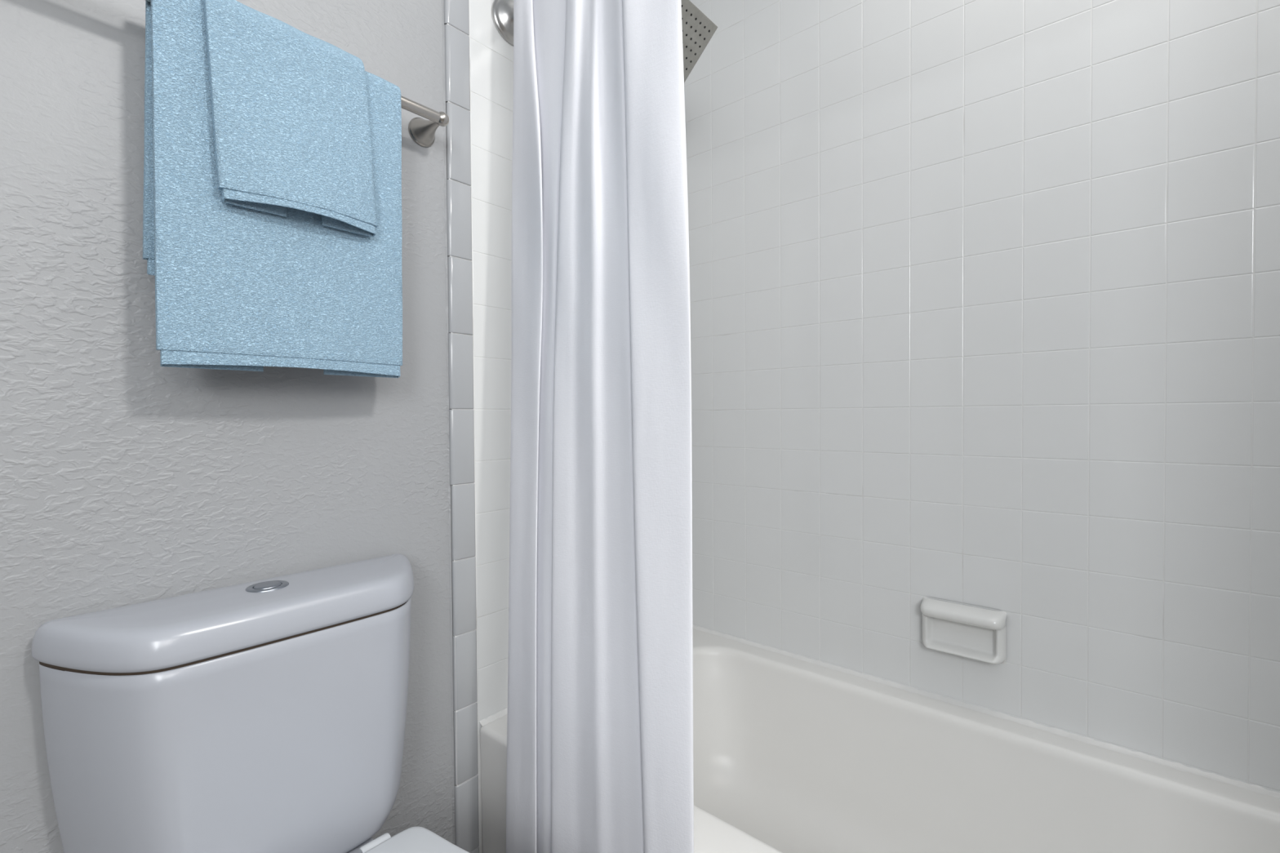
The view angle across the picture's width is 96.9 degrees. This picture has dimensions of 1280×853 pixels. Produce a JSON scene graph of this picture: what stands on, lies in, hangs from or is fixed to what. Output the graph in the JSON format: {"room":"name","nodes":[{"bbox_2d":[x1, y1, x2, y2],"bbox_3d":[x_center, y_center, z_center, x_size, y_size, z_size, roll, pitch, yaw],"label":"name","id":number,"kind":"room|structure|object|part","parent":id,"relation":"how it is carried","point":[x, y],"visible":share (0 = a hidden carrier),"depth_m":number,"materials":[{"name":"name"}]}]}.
{"room":"bathroom","nodes":[
{"label":"bathroom","id":0,"kind":"room"},
{"bbox_2d":[0,0,513,852],"bbox_3d":[-0.851,-0.189,0.684,0.120,2.440,3.100,0,1,41],"label":"wall","id":1,"kind":"structure","parent":0,"point":[126,478],"depth_m":0.84,"materials":[{"name":"grey paint"}]},
{"bbox_2d":[145,0,448,146],"bbox_3d":[-0.589,-0.566,0.844,0.088,0.054,0.662,0,1,41],"label":"towel bar","id":2,"kind":"object","parent":1,"relation":"attached to","point":[422,131],"visible":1,"depth_m":1.07,"materials":[{"name":"silver metal"}]},
{"bbox_2d":[142,0,402,377],"bbox_3d":[-0.530,-0.335,0.861,0.075,0.508,0.338,0,1,41],"label":"bath towel","id":3,"kind":"object","parent":2,"relation":"hanging from","point":[237,288],"visible":0.77,"depth_m":0.79,"materials":[{"name":"blue fabric"}]},
{"bbox_2d":[203,0,377,236],"bbox_3d":[-0.526,-0.455,0.857,0.118,0.298,0.222,0,1,41],"label":"hand towel","id":4,"kind":"object","parent":3,"relation":"on","point":[290,107],"visible":0.96,"depth_m":0.82,"materials":[{"name":"blue fabric"}]},
{"bbox_3d":[-0.399,-0.571,1.081,0.068,0.054,0.054,0,1,41],"label":"post","id":5,"kind":"part","parent":2,"relation":"part of","materials":[{"name":"silver metal"}]},
{"bbox_2d":[441,0,455,844],"bbox_3d":[-0.390,-0.205,1.145,0.004,2.410,0.005,0,1,41],"label":"trim","id":6,"kind":"structure","parent":1,"relation":"attached to","point":[442,1],"depth_m":1.15,"materials":[{"name":"grey paint"}]},
{"bbox_2d":[444,0,479,852],"bbox_3d":[-0.368,-0.201,1.163,0.012,2.439,0.053,0,1,41],"label":"trim","id":7,"kind":"structure","parent":1,"relation":"attached to","point":[456,18],"depth_m":1.16,"materials":[{"name":"grey tile"}]},
{"bbox_2d":[491,0,513,44],"bbox_3d":[0.295,-0.882,0.746,1.530,0.096,0.096,0,1,41],"label":"flange","id":8,"kind":"object","parent":1,"relation":"attached to","point":[502,11],"visible":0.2,"depth_m":1.21,"materials":[{"name":"grey metal"}]},
{"bbox_2d":[506,0,693,852],"bbox_3d":[-0.075,-0.010,1.005,0.504,1.950,0.167,0,1,41],"label":"shower curtain","id":9,"kind":"object","parent":8,"relation":"hanging from","point":[600,720],"visible":1,"depth_m":0.95,"materials":[{"name":"white fabric"}]},
{"bbox_2d":[680,0,717,82],"bbox_3d":[0.007,-0.902,1.357,0.296,0.198,0.198,0,1,41],"label":"showerhead","id":10,"kind":"object","parent":1,"relation":"attached to","point":[698,29],"visible":0.18,"depth_m":1.32,"materials":[{"name":"metal"}]},
{"bbox_2d":[684,0,1279,792],"bbox_3d":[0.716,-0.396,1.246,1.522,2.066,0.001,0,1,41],"label":"tiled wall","id":11,"kind":"structure","parent":0,"point":[1224,55],"depth_m":1.20,"materials":[{"name":"white tile"}]},
{"bbox_2d":[920,596,1006,664],"bbox_3d":[0.703,0.452,1.246,0.165,0.113,0.046,0,1,41],"label":"soap dish","id":12,"kind":"object","parent":11,"relation":"attached to","point":[972,633],"visible":1,"depth_m":1.24,"materials":[{"name":"white ceramic"}]},
{"bbox_3d":[0.371,1.071,-0.337,3.320,0.060,3.100,0,1,41],"label":"floor","id":13,"kind":"structure","parent":0,"visible":0},
{"bbox_2d":[31,553,469,852],"bbox_3d":[-0.330,0.630,0.663,0.716,0.792,0.480,0,1,41],"label":"toilet","id":14,"kind":"object","parent":13,"relation":"on","point":[268,715],"visible":1,"depth_m":0.73,"materials":[{"name":"grey ceramic"}]},
{"bbox_3d":[-0.535,0.260,0.831,0.182,0.048,0.480,0,1,41],"label":"tank lid","id":15,"kind":"part","parent":14,"relation":"part of","materials":[{"name":"grey ceramic"}]},
{"bbox_3d":[-0.547,0.235,0.835,0.034,0.006,0.034,0,1,41],"label":"push plate","id":16,"kind":"part","parent":14,"relation":"part of","materials":[{"name":"silver metal"}]},
{"bbox_3d":[-0.250,0.604,0.594,0.476,0.020,0.367,0,1,41],"label":"seat","id":17,"kind":"part","parent":14,"relation":"part of","materials":[{"name":"grey plastic"}]},
{"bbox_2d":[480,625,1279,852],"bbox_3d":[0.484,0.816,0.982,1.530,0.395,0.745,0,1,41],"label":"bathtub","id":18,"kind":"object","parent":13,"relation":"on","point":[793,753],"visible":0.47,"depth_m":1.23,"materials":[{"name":"white ceramic"}]}
]}

